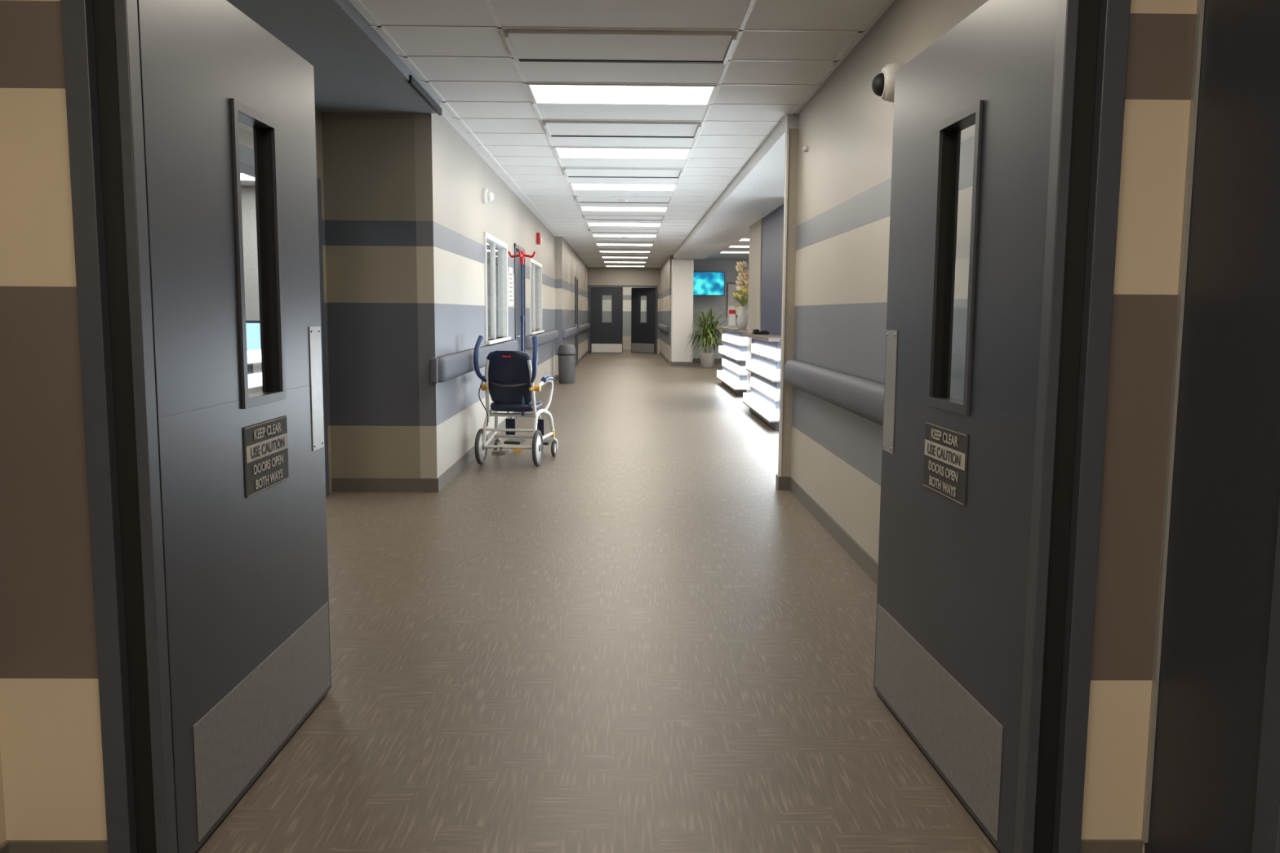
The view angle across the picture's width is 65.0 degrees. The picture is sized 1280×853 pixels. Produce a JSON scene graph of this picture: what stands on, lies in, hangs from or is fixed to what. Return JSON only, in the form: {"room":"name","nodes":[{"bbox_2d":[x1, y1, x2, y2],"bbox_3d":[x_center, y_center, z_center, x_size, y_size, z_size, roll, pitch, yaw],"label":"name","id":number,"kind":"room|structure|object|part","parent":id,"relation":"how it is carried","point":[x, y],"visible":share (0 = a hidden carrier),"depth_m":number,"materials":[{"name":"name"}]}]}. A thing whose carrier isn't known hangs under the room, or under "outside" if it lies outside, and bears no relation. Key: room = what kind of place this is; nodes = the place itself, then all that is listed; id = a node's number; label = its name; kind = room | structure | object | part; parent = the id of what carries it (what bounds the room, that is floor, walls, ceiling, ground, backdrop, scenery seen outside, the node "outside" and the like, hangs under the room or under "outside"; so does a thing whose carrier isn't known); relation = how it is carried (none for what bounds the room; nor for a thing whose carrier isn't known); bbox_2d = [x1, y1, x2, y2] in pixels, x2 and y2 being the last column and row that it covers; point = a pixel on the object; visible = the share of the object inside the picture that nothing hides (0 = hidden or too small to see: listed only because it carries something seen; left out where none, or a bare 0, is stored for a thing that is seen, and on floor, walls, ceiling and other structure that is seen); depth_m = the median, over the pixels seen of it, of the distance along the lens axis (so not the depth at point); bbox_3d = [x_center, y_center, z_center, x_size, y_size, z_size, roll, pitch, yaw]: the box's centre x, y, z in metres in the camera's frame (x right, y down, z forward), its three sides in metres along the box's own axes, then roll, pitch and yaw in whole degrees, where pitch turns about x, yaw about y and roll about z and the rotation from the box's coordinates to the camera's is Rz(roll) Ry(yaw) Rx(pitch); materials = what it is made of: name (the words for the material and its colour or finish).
{"room":"hospital interior","nodes":[
{"label":"hospital interior","id":0,"kind":"room"},
{"bbox_2d":[0,747,6,845],"bbox_3d":[-1.447,0.025,-0.933,0.120,2.740,6.180,0,6,-1],"label":"wall","id":1,"kind":"structure","parent":0,"point":[2,822],"depth_m":2.26,"materials":[{"name":"paint"}]},
{"bbox_2d":[0,842,8,852],"bbox_3d":[-1.391,1.337,-0.789,0.010,0.100,6.170,0,6,-1],"label":"baseboard","id":2,"kind":"structure","parent":1,"relation":"attached to","point":[4,847],"depth_m":2.26,"materials":[{"name":"rubber"}]},
{"bbox_2d":[240,172,254,180],"bbox_3d":[-4.143,-2.692,10.810,1.200,0.013,0.600,0,6,-1],"label":"ceiling light panel","id":3,"kind":"object","parent":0,"point":[243,176],"depth_m":10.85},
{"bbox_2d":[240,180,254,186],"bbox_3d":[-4.568,-2.309,6.881,4.480,0.100,9.920,0,6,-1],"label":"ceiling","id":4,"kind":"structure","parent":0,"point":[243,183],"depth_m":11.45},
{"bbox_2d":[240,186,262,394],"bbox_3d":[-4.586,-1.448,11.910,4.360,2.740,0.120,0,6,-1],"label":"wall","id":5,"kind":"structure","parent":0,"point":[250,255],"depth_m":11.79,"materials":[{"name":"grey paint"}]},
{"bbox_2d":[238,108,331,493],"bbox_3d":[-2.278,-0.886,7.074,0.120,2.740,9.680,0,6,-1],"label":"wall","id":6,"kind":"structure","parent":0,"point":[246,132],"depth_m":7.00,"materials":[{"name":"paint"}]},
{"bbox_2d":[239,143,329,497],"bbox_3d":[-2.262,-0.466,5.763,0.160,2.200,2.520,0,6,-1],"label":"trim","id":7,"kind":"structure","parent":6,"relation":"attached to","point":[246,163],"depth_m":6.93,"materials":[{"name":"metal"}]},
{"bbox_2d":[226,0,439,113],"bbox_3d":[-1.766,-1.990,4.541,0.820,0.170,4.880,0,6,-1],"label":"ceiling alcove","id":8,"kind":"structure","parent":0,"point":[355,70],"depth_m":5.41,"materials":[{"name":"paint"}]},
{"bbox_2d":[321,111,420,478],"bbox_3d":[-1.900,-0.895,7.179,0.640,2.740,0.120,0,6,-1],"label":"wall","id":9,"kind":"structure","parent":0,"point":[369,171],"depth_m":7.11,"materials":[{"name":"paint"}]},
{"bbox_2d":[331,478,439,492],"bbox_3d":[-1.843,0.424,7.264,0.770,0.100,0.010,0,6,-1],"label":"baseboard","id":10,"kind":"structure","parent":9,"relation":"attached to","point":[338,485],"depth_m":7.26,"materials":[{"name":"rubber"}]},
{"bbox_2d":[429,357,438,383],"bbox_3d":[-1.470,-0.399,7.157,0.055,0.185,0.043,0,6,-1],"label":"end cap","id":11,"kind":"object","parent":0,"point":[433,361],"depth_m":7.14,"materials":[{"name":"plastic"}]},
{"bbox_2d":[413,113,555,478],"bbox_3d":[-1.603,-1.572,13.186,0.120,2.740,12.200,0,6,-1],"label":"wall","id":12,"kind":"structure","parent":0,"point":[453,218],"depth_m":8.06,"materials":[{"name":"paint"}]},
{"bbox_2d":[408,75,441,115],"bbox_3d":[-1.378,-2.128,6.478,0.020,0.045,0.990,0,6,-1],"label":"trim","id":13,"kind":"structure","parent":12,"relation":"attached to","point":[412,82],"depth_m":6.38,"materials":[{"name":"grey metal"}]},
{"bbox_2d":[436,231,518,382],"bbox_3d":[-1.518,-1.223,9.613,0.190,1.270,4.980,0,6,-1],"label":"window","id":14,"kind":"structure","parent":12,"relation":"in","point":[495,251],"depth_m":10.48,"materials":[{"name":"white paint"}]},
{"bbox_3d":[-1.461,-0.683,9.675,0.068,0.185,4.980,0,6,-1],"label":"handrail","id":15,"kind":"part","parent":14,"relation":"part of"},
{"bbox_2d":[482,187,493,203],"bbox_3d":[-1.437,-2.196,9.545,0.100,0.150,0.150,0,6,-1],"label":"sensor","id":16,"kind":"object","parent":12,"relation":"attached to","point":[487,196],"visible":1,"depth_m":9.50,"materials":[{"name":"white paint"}]},
{"bbox_2d":[508,266,512,305],"bbox_3d":[-1.517,-1.644,11.780,0.011,0.440,0.380,0,6,-1],"label":"notice","id":17,"kind":"object","parent":12,"relation":"attached to","point":[510,269],"visible":1,"depth_m":11.73,"materials":[{"name":"paper"}]},
{"bbox_2d":[437,350,588,491],"bbox_3d":[-1.568,-0.990,19.794,0.150,0.100,25.200,0,6,-1],"label":"baseboard","id":18,"kind":"structure","parent":12,"relation":"attached to","point":[448,475],"depth_m":8.51,"materials":[{"name":"rubber"}]},
{"bbox_2d":[515,249,520,413],"bbox_3d":[-1.556,-1.209,12.875,0.110,2.070,1.100,0,6,-1],"label":"door","id":19,"kind":"structure","parent":12,"relation":"in","point":[517,259],"depth_m":12.98,"materials":[{"name":"metal"}]},
{"bbox_2d":[514,243,525,417],"bbox_3d":[-1.583,-1.229,12.873,0.115,2.130,1.200,0,6,-1],"label":"door frame","id":20,"kind":"structure","parent":12,"relation":"attached to","point":[517,247],"depth_m":12.95,"materials":[{"name":"metal"}]},
{"bbox_2d":[536,232,542,244],"bbox_3d":[-1.532,-2.860,15.281,0.070,0.170,0.150,0,6,-1],"label":"fire alarm strobe","id":21,"kind":"object","parent":12,"relation":"attached to","point":[539,239],"visible":1,"depth_m":15.21,"materials":[{"name":"red plastic"}]},
{"bbox_2d":[525,257,559,349],"bbox_3d":[-1.604,-1.986,16.360,0.207,1.270,5.600,0,6,-1],"label":"window","id":22,"kind":"structure","parent":12,"relation":"in","point":[535,268],"depth_m":15.45,"materials":[{"name":"white paint"}]},
{"bbox_3d":[-1.547,-1.446,16.422,0.085,0.185,5.600,0,6,-1],"label":"handrail","id":23,"kind":"part","parent":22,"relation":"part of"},
{"bbox_2d":[555,235,587,374],"bbox_3d":[-1.708,-2.987,25.706,0.260,2.740,13.000,0,6,-1],"label":"wall","id":24,"kind":"structure","parent":0,"point":[569,265],"depth_m":21.26,"materials":[{"name":"paint"}]},
{"bbox_2d":[562,326,577,338],"bbox_3d":[-1.479,-2.030,21.590,0.085,0.185,4.400,0,6,-1],"label":"handrail","id":25,"kind":"object","parent":24,"relation":"attached to","point":[568,332],"visible":1,"depth_m":20.50,"materials":[{"name":"plastic"}]},
{"bbox_2d":[574,276,577,365],"bbox_3d":[-1.532,-2.556,24.529,0.060,2.150,1.360,0,6,-1],"label":"door","id":26,"kind":"structure","parent":24,"relation":"in","point":[575,277],"depth_m":24.57,"materials":[{"name":"metal"}]},
{"bbox_2d":[577,323,590,333],"bbox_3d":[-1.577,-2.828,28.645,0.085,0.185,6.800,0,6,-1],"label":"handrail","id":27,"kind":"object","parent":24,"relation":"attached to","point":[585,326],"visible":0.88,"depth_m":27.16,"materials":[{"name":"plastic"}]},
{"bbox_2d":[195,349,1000,852],"bbox_3d":[0.255,-0.566,17.049,15.000,0.100,42.000,0,6,-1],"label":"floor","id":28,"kind":"structure","parent":0,"point":[630,639],"depth_m":3.71,"materials":[{"name":"laminate"}]},
{"bbox_2d":[248,377,262,389],"bbox_3d":[-3.368,0.002,8.055,1.500,0.740,0.700,0,6,-1],"label":"office desk","id":29,"kind":"object","parent":28,"relation":"on","point":[251,385],"visible":0.02,"depth_m":7.68,"materials":[{"name":"grey paint"}]},
{"bbox_2d":[245,320,262,382],"bbox_3d":[-3.113,-0.600,7.966,0.500,0.480,0.190,0,6,-1],"label":"computer monitor","id":30,"kind":"object","parent":29,"relation":"on","point":[253,348],"visible":0.3,"depth_m":7.93,"materials":[{"name":"glass"}]},
{"bbox_2d":[473,250,558,466],"bbox_3d":[-1.061,-0.604,8.794,0.591,1.810,0.955,1,6,7],"label":"wheelchair","id":31,"kind":"object","parent":28,"relation":"on","point":[509,376],"visible":1,"depth_m":8.53,"materials":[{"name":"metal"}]},
{"bbox_2d":[556,343,576,383],"bbox_3d":[-1.354,-1.162,18.570,0.360,0.720,0.360,0,6,-1],"label":"trash bin","id":32,"kind":"object","parent":28,"relation":"on","point":[566,354],"visible":1,"depth_m":18.44,"materials":[{"name":"grey plastic"}]},
{"bbox_2d":[670,259,693,361],"bbox_3d":[1.050,-2.843,25.132,0.520,2.620,0.550,0,6,-1],"label":"column","id":33,"kind":"structure","parent":28,"relation":"on","point":[682,270],"depth_m":24.86,"materials":[{"name":"white paint"}]},
{"bbox_2d":[670,360,693,365],"bbox_3d":[1.041,-1.591,25.273,0.540,0.100,0.570,0,6,-1],"label":"baseboard","id":34,"kind":"structure","parent":33,"relation":"attached to","point":[672,363],"depth_m":24.99,"materials":[{"name":"rubber"}]},
{"bbox_2d":[686,308,726,368],"bbox_3d":[1.632,-2.138,24.138,1.137,1.451,1.140,0,6,-1],"label":"potted palm","id":35,"kind":"object","parent":28,"relation":"on","point":[708,332],"visible":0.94,"depth_m":24.04,"materials":[{"name":"plant"}]},
{"bbox_2d":[715,326,747,396],"bbox_3d":[1.750,-1.171,17.329,0.610,1.060,3.210,0,6,-1],"label":"reception desk","id":36,"kind":"object","parent":28,"relation":"on","point":[733,375],"visible":0.5,"depth_m":16.40,"materials":[{"name":"plastic"}]},
{"bbox_2d":[727,306,739,327],"bbox_3d":[1.701,-1.950,17.826,0.280,0.376,0.213,0,6,-1],"label":"sanitizer bottle","id":37,"kind":"object","parent":36,"relation":"on","point":[732,314],"visible":0.66,"depth_m":17.79,"materials":[{"name":"white plastic"}]},
{"bbox_2d":[733,261,748,328],"bbox_3d":[1.653,-2.090,16.008,0.380,1.061,0.356,2,7,12],"label":"flower arrangement","id":38,"kind":"object","parent":36,"relation":"on","point":[742,319],"visible":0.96,"depth_m":15.95,"materials":[{"name":"plant"}]},
{"bbox_2d":[742,333,781,431],"bbox_3d":[1.551,-0.604,12.383,0.315,1.040,2.560,0,6,-1],"label":"reception desk","id":39,"kind":"object","parent":28,"relation":"on","point":[763,400],"visible":0.73,"depth_m":11.89,"materials":[{"name":"plastic"}]},
{"bbox_2d":[751,328,769,333],"bbox_3d":[1.558,-1.225,12.967,0.200,0.060,0.200,0,6,-1],"label":"desk phone","id":40,"kind":"object","parent":39,"relation":"on","point":[754,331],"visible":0.99,"depth_m":12.87,"materials":[{"name":"black plastic"}]},
{"bbox_2d":[0,0,1197,852],"bbox_3d":[-0.476,-0.325,2.221,3.590,2.740,0.140,0,6,-1],"label":"wall","id":41,"kind":"structure","parent":0,"point":[51,741],"depth_m":2.19,"materials":[{"name":"paint"}]},
{"bbox_2d":[4,840,107,852],"bbox_3d":[-1.314,0.991,2.283,0.250,0.100,0.010,0,6,-1],"label":"baseboard","id":42,"kind":"structure","parent":41,"relation":"attached to","point":[15,846],"depth_m":2.27,"materials":[{"name":"rubber"}]},
{"bbox_2d":[137,0,331,852],"bbox_3d":[-1.092,-0.059,2.770,0.102,2.080,1.148,0,6,-1],"label":"door","id":43,"kind":"structure","parent":41,"relation":"in","point":[246,566],"depth_m":2.58,"materials":[{"name":"metal"}]},
{"bbox_2d":[253,422,280,439],"bbox_3d":[-1.048,0.012,2.832,0.001,0.028,0.206,0,6,0],"label":"sign text","id":44,"kind":"object","parent":43,"relation":"attached to","point":[273,424],"visible":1,"depth_m":2.82},
{"bbox_2d":[250,436,284,458],"bbox_3d":[-1.049,0.059,2.835,0.001,0.030,0.256,0,6,0],"label":"sign text","id":45,"kind":"object","parent":43,"relation":"attached to","point":[278,439],"visible":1,"depth_m":2.83},
{"bbox_2d":[253,453,283,475],"bbox_3d":[-1.049,0.106,2.841,0.001,0.027,0.225,0,6,0],"label":"sign text","id":46,"kind":"object","parent":43,"relation":"attached to","point":[277,456],"visible":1,"depth_m":2.83},
{"bbox_2d":[255,468,282,488],"bbox_3d":[-1.049,0.148,2.846,0.001,0.027,0.206,0,6,0],"label":"sign text","id":47,"kind":"object","parent":43,"relation":"attached to","point":[281,469],"visible":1,"depth_m":2.83},
{"bbox_2d":[60,0,1130,852],"bbox_3d":[-0.090,-0.034,2.257,2.185,2.160,0.225,0,6,-1],"label":"door frame front trim","id":48,"kind":"structure","parent":41,"relation":"attached to","point":[101,48],"depth_m":2.16,"materials":[{"name":"metal"}]},
{"bbox_2d":[874,0,1057,852],"bbox_3d":[0.874,-0.049,2.800,0.106,2.080,1.148,0,6,-1],"label":"door","id":49,"kind":"structure","parent":41,"relation":"in","point":[953,572],"depth_m":2.62,"materials":[{"name":"painted metal"},{"name":"glass"},{"name":"brushed steel"}]},
{"bbox_2d":[928,475,955,497],"bbox_3d":[0.843,0.166,2.803,0.001,0.027,0.206,0,6,-3],"label":"sign text","id":50,"kind":"object","parent":49,"relation":"attached to","point":[933,477],"visible":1,"depth_m":2.79},
{"bbox_2d":[928,460,957,482],"bbox_3d":[0.843,0.124,2.799,0.001,0.027,0.225,0,6,-3],"label":"sign text","id":51,"kind":"object","parent":49,"relation":"attached to","point":[933,463],"visible":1,"depth_m":2.80},
{"bbox_2d":[927,443,960,466],"bbox_3d":[0.844,0.077,2.794,0.001,0.030,0.256,0,6,-3],"label":"sign text","id":52,"kind":"object","parent":49,"relation":"attached to","point":[932,446],"visible":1,"depth_m":2.79},
{"bbox_2d":[931,428,957,447],"bbox_3d":[0.844,0.030,2.786,0.001,0.028,0.206,0,6,-3],"label":"sign text","id":53,"kind":"object","parent":49,"relation":"attached to","point":[938,431],"visible":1,"depth_m":2.78},
{"bbox_2d":[1080,840,1142,852],"bbox_3d":[1.076,1.004,2.318,0.160,0.100,0.010,0,6,-1],"label":"baseboard","id":54,"kind":"structure","parent":41,"relation":"attached to","point":[1086,846],"depth_m":2.31,"materials":[{"name":"rubber"}]},
{"bbox_2d":[593,286,646,349],"bbox_3d":[-0.549,-4.121,35.810,3.100,2.740,0.100,0,6,-1],"label":"wall","id":55,"kind":"structure","parent":0,"point":[606,300],"depth_m":35.76,"materials":[{"name":"paint"}]},
{"bbox_2d":[349,0,894,267],"bbox_3d":[-0.346,-3.437,17.139,2.730,0.104,30.200,0,6,-1],"label":"ceiling","id":56,"kind":"structure","parent":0,"point":[783,51],"depth_m":6.29,"materials":[{"name":"paint"}]},
{"bbox_2d":[504,29,737,64],"bbox_3d":[-0.103,-2.045,5.423,1.198,0.033,0.558,0,6,-1],"label":"air diffuser","id":57,"kind":"object","parent":56,"relation":"in","point":[524,45],"depth_m":5.37,"materials":[{"name":"metal"}]},
{"bbox_2d":[525,83,716,105],"bbox_3d":[-0.120,-2.193,6.630,1.206,0.011,0.586,0,6,-1],"label":"ceiling light panel","id":58,"kind":"object","parent":56,"relation":"in","point":[540,93],"depth_m":6.61,"materials":[{"name":"plastic"}]},
{"bbox_2d":[542,120,701,138],"bbox_3d":[-0.137,-2.319,7.847,1.198,0.033,0.558,0,6,-1],"label":"air diffuser","id":59,"kind":"object","parent":56,"relation":"in","point":[561,128],"depth_m":7.79,"materials":[{"name":"metal"}]},
{"bbox_2d":[553,146,692,159],"bbox_3d":[-0.153,-2.467,9.054,1.206,0.011,0.586,0,6,-1],"label":"ceiling light panel","id":60,"kind":"object","parent":56,"relation":"in","point":[562,152],"depth_m":9.04,"materials":[{"name":"plastic"}]},
{"bbox_2d":[617,199,628,201],"bbox_3d":[-0.209,-2.857,12.658,0.140,0.046,0.140,0,6,-1],"label":"smoke detector","id":61,"kind":"object","parent":56,"relation":"attached to","point":[620,200],"visible":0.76,"depth_m":12.62,"materials":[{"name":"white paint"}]},
{"bbox_2d":[563,167,683,178],"bbox_3d":[-0.171,-2.594,10.271,1.198,0.033,0.558,0,6,-1],"label":"air diffuser","id":62,"kind":"object","parent":56,"relation":"in","point":[609,172],"depth_m":10.20,"materials":[{"name":"metal"}]},
{"bbox_2d":[568,182,677,191],"bbox_3d":[-0.187,-2.741,11.478,1.206,0.011,0.586,0,6,-1],"label":"ceiling light panel","id":63,"kind":"object","parent":56,"relation":"in","point":[575,186],"depth_m":11.46,"materials":[{"name":"plastic"}]},
{"bbox_2d":[575,195,671,204],"bbox_3d":[-0.204,-2.868,12.696,1.198,0.033,0.558,0,6,-1],"label":"air diffuser","id":64,"kind":"object","parent":56,"relation":"in","point":[612,199],"depth_m":12.61,"materials":[{"name":"metal"}]},
{"bbox_2d":[583,214,664,221],"bbox_3d":[-0.238,-3.142,15.120,1.198,0.033,0.558,0,6,-1],"label":"air diffuser","id":65,"kind":"object","parent":56,"relation":"in","point":[591,217],"depth_m":15.03,"materials":[{"name":"metal"}]},
{"bbox_2d":[589,228,658,233],"bbox_3d":[-0.272,-3.416,17.544,1.198,0.033,0.558,0,6,-1],"label":"air diffuser","id":66,"kind":"object","parent":56,"relation":"in","point":[592,230],"depth_m":17.42,"materials":[{"name":"metal"}]},
{"bbox_2d":[579,205,668,211],"bbox_3d":[-0.221,-3.015,13.902,1.206,0.011,0.586,0,6,-1],"label":"ceiling light panel","id":67,"kind":"object","parent":56,"relation":"in","point":[594,208],"depth_m":13.89,"materials":[{"name":"plastic"}]},
{"bbox_2d":[586,222,662,226],"bbox_3d":[-0.255,-3.290,16.327,1.206,0.011,0.586,0,6,-1],"label":"ceiling light panel","id":68,"kind":"object","parent":56,"relation":"in","point":[589,224],"depth_m":16.30,"materials":[{"name":"plastic"}]},
{"bbox_2d":[600,253,648,256],"bbox_3d":[-0.373,-4.239,24.817,1.198,0.033,0.558,0,6,-1],"label":"air diffuser","id":69,"kind":"object","parent":56,"relation":"in","point":[602,255],"depth_m":24.77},
{"bbox_2d":[591,234,657,237],"bbox_3d":[-0.289,-3.564,18.751,1.206,0.011,0.586,0,6,-1],"label":"ceiling light panel","id":70,"kind":"object","parent":56,"relation":"in","point":[593,235],"depth_m":18.71,"materials":[{"name":"plastic"}]},
{"bbox_2d":[594,239,655,243],"bbox_3d":[-0.306,-3.690,19.968,1.198,0.033,0.558,0,6,-1],"label":"air diffuser","id":71,"kind":"object","parent":56,"relation":"in","point":[595,240],"depth_m":19.81,"materials":[{"name":"metal"}]},
{"bbox_2d":[597,247,652,250],"bbox_3d":[-0.339,-3.965,22.393,1.198,0.033,0.558,0,6,-1],"label":"air diffuser","id":72,"kind":"object","parent":56,"relation":"in","point":[598,248],"depth_m":22.26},
{"bbox_2d":[602,258,647,261],"bbox_3d":[-0.407,-4.513,27.241,1.198,0.033,0.558,0,6,-1],"label":"air diffuser","id":73,"kind":"object","parent":56,"relation":"in","point":[604,260],"depth_m":27.07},
{"bbox_2d":[595,243,653,245],"bbox_3d":[-0.322,-3.838,21.175,1.206,0.011,0.586,0,6,-1],"label":"ceiling light panel","id":74,"kind":"object","parent":56,"relation":"in","point":[597,244],"depth_m":21.14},
{"bbox_2d":[599,250,650,253],"bbox_3d":[-0.356,-4.112,23.600,1.206,0.011,0.586,0,6,-1],"label":"ceiling light panel","id":75,"kind":"object","parent":56,"relation":"in","point":[638,251],"depth_m":23.63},
{"bbox_2d":[601,256,648,257],"bbox_3d":[-0.390,-4.386,26.024,1.206,0.011,0.586,0,6,-1],"label":"ceiling light panel","id":76,"kind":"object","parent":56,"relation":"in","point":[602,256],"depth_m":26.01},
{"bbox_2d":[603,261,646,262],"bbox_3d":[-0.424,-4.661,28.448,1.206,0.011,0.586,0,6,-1],"label":"ceiling light panel","id":77,"kind":"object","parent":56,"relation":"in","point":[603,261],"depth_m":28.28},
{"bbox_2d":[604,263,645,265],"bbox_3d":[-0.441,-4.787,29.666,1.198,0.033,0.558,0,6,-1],"label":"air diffuser","id":78,"kind":"object","parent":56,"relation":"in","point":[605,264],"depth_m":29.45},
{"bbox_2d":[587,266,660,353],"bbox_3d":[-0.504,-3.718,32.243,2.610,2.740,0.120,0,6,-1],"label":"wall","id":79,"kind":"structure","parent":0,"point":[596,275],"depth_m":32.06,"materials":[{"name":"paint"}]},
{"bbox_2d":[590,286,622,353],"bbox_3d":[-1.076,-3.419,32.271,1.040,2.108,0.061,0,6,-1],"label":"door","id":80,"kind":"structure","parent":79,"relation":"in","point":[605,337],"depth_m":32.26,"materials":[{"name":"metal"}]},
{"bbox_2d":[588,284,657,353],"bbox_3d":[-0.551,-3.440,32.273,2.200,2.180,0.180,0,6,-1],"label":"door frame","id":81,"kind":"structure","parent":79,"relation":"attached to","point":[589,286],"depth_m":32.13,"materials":[{"name":"metal"}]},
{"bbox_2d":[631,287,655,353],"bbox_3d":[0.117,-3.452,32.638,1.040,2.108,0.061,6,9,41],"label":"door","id":82,"kind":"structure","parent":79,"relation":"in","point":[642,334],"depth_m":32.64,"materials":[{"name":"metal"}]},
{"bbox_2d":[605,265,644,266],"bbox_3d":[-0.458,-4.935,30.873,1.206,0.011,0.586,0,6,-1],"label":"ceiling light panel","id":83,"kind":"object","parent":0,"point":[606,265],"depth_m":30.71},
{"bbox_2d":[659,255,675,364],"bbox_3d":[0.774,-3.320,28.798,0.150,2.740,6.850,0,6,-1],"label":"wall","id":84,"kind":"structure","parent":0,"point":[666,268],"depth_m":27.37,"materials":[{"name":"paint"}]},
{"bbox_2d":[657,323,669,333],"bbox_3d":[0.652,-2.833,28.826,0.085,0.185,6.500,0,6,-1],"label":"handrail","id":85,"kind":"object","parent":84,"relation":"attached to","point":[663,327],"visible":1,"depth_m":27.23,"materials":[{"name":"plastic"}]},
{"bbox_2d":[659,351,669,364],"bbox_3d":[0.685,-2.009,28.950,0.010,0.100,6.840,0,6,-1],"label":"baseboard","id":86,"kind":"structure","parent":84,"relation":"attached to","point":[664,357],"depth_m":28.56,"materials":[{"name":"rubber"}]},
{"bbox_2d":[675,258,748,358],"bbox_3d":[3.050,-3.092,26.928,4.350,2.740,0.120,0,6,-1],"label":"wall","id":87,"kind":"structure","parent":0,"point":[717,304],"depth_m":26.82,"materials":[{"name":"grey paint"}]},
{"bbox_2d":[692,358,721,362],"bbox_3d":[3.252,-1.772,27.015,3.930,0.100,0.010,0,6,-1],"label":"baseboard","id":88,"kind":"structure","parent":87,"relation":"attached to","point":[695,360],"depth_m":26.99,"materials":[{"name":"rubber"}]},
{"bbox_2d":[693,271,724,295],"bbox_3d":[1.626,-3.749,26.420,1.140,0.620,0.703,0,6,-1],"label":"television","id":89,"kind":"object","parent":87,"relation":"attached to","point":[704,283],"visible":0.67,"depth_m":26.07,"materials":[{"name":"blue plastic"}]},
{"bbox_2d":[726,282,748,317],"bbox_3d":[2.719,-3.371,26.794,0.820,0.920,0.055,0,6,-1],"label":"framed picture","id":90,"kind":"object","parent":87,"relation":"attached to","point":[731,286],"visible":0.4,"depth_m":26.76,"materials":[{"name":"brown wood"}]},
{"bbox_2d":[706,228,749,259],"bbox_3d":[3.246,-3.399,17.012,4.450,0.100,19.760,0,6,-1],"label":"ceiling","id":91,"kind":"structure","parent":0,"point":[716,255],"depth_m":22.94,"materials":[{"name":"paint"}]},
{"bbox_2d":[719,250,749,253],"bbox_3d":[2.481,-4.078,23.477,1.200,0.013,0.500,0,6,-1],"label":"ceiling light panel","id":92,"kind":"object","parent":91,"relation":"in","point":[722,251],"depth_m":23.42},
{"bbox_2d":[673,114,799,258],"bbox_3d":[1.330,-3.192,15.993,0.770,0.110,17.540,0,6,-1],"label":"soffit","id":93,"kind":"structure","parent":91,"relation":"attached to","point":[757,190],"depth_m":11.94,"materials":[{"name":"paint"}]},
{"bbox_2d":[728,244,749,247],"bbox_3d":[2.508,-3.853,21.490,1.200,0.013,0.500,0,6,-1],"label":"ceiling light panel","id":94,"kind":"object","parent":91,"relation":"in","point":[731,246],"depth_m":21.32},
{"bbox_2d":[737,238,749,240],"bbox_3d":[2.536,-3.628,19.503,1.200,0.013,0.500,0,6,-1],"label":"ceiling light panel","id":95,"kind":"object","parent":91,"relation":"in","point":[741,239],"depth_m":19.42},
{"bbox_2d":[746,204,783,392],"bbox_3d":[2.454,-1.529,13.549,1.515,2.630,4.000,0,6,-1],"label":"wall","id":96,"kind":"structure","parent":0,"point":[766,234],"depth_m":13.65,"materials":[{"name":"paint"}]},
{"bbox_2d":[777,128,799,476],"bbox_3d":[1.143,-0.836,7.375,0.208,2.620,0.108,0,6,-1],"label":"corner guard","id":97,"kind":"object","parent":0,"point":[791,166],"visible":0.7,"depth_m":7.31,"materials":[{"name":"beige paint"}]},
{"bbox_2d":[790,0,1279,852],"bbox_3d":[1.254,-0.252,1.680,0.145,2.740,11.360,0,6,-1],"label":"wall","id":98,"kind":"structure","parent":0,"point":[1225,492],"depth_m":2.11,"materials":[{"name":"paint"}]},
{"bbox_2d":[775,474,789,489],"bbox_3d":[1.138,0.416,7.518,0.222,0.100,0.125,0,6,-1],"label":"baseboard","id":99,"kind":"structure","parent":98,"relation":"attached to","point":[781,482],"depth_m":7.46,"materials":[{"name":"rubber"}]},
{"bbox_2d":[802,146,808,151],"bbox_3d":[1.126,-1.893,6.847,0.030,0.040,0.040,0,6,-1],"label":"wall sensor","id":100,"kind":"object","parent":98,"relation":"attached to","point":[805,148],"visible":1,"depth_m":6.83,"materials":[{"name":"white paint"}]},
{"bbox_2d":[783,359,884,426],"bbox_3d":[1.108,-0.185,5.420,0.085,0.185,3.880,0,6,-1],"label":"handrail","id":101,"kind":"object","parent":98,"relation":"attached to","point":[864,397],"visible":0.54,"depth_m":5.40,"materials":[{"name":"plastic"}]},
{"bbox_2d":[789,476,878,585],"bbox_3d":[1.149,0.706,4.960,0.010,0.100,5.025,0,6,-1],"label":"baseboard","id":102,"kind":"structure","parent":98,"relation":"attached to","point":[866,562],"depth_m":5.73,"materials":[{"name":"rubber"}]},
{"bbox_2d":[871,62,900,102],"bbox_3d":[1.116,-1.573,4.588,0.112,0.170,0.170,0,6,-1],"label":"dome camera","id":103,"kind":"object","parent":98,"relation":"attached to","point":[883,83],"visible":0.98,"depth_m":4.54,"materials":[{"name":"white paint"}]},
{"bbox_2d":[1141,0,1204,843],"bbox_3d":[1.171,-0.357,2.162,0.008,2.640,0.014,0,6,-1],"label":"trim","id":104,"kind":"structure","parent":98,"relation":"attached to","point":[1201,3],"depth_m":2.19,"materials":[{"name":"metal"}]},
{"bbox_2d":[1251,499,1279,852],"bbox_3d":[1.167,0.035,1.766,0.025,2.150,0.070,0,6,-1],"label":"door frame","id":105,"kind":"structure","parent":98,"relation":"attached to","point":[1266,829],"depth_m":1.83,"materials":[{"name":"painted metal"}]}
]}

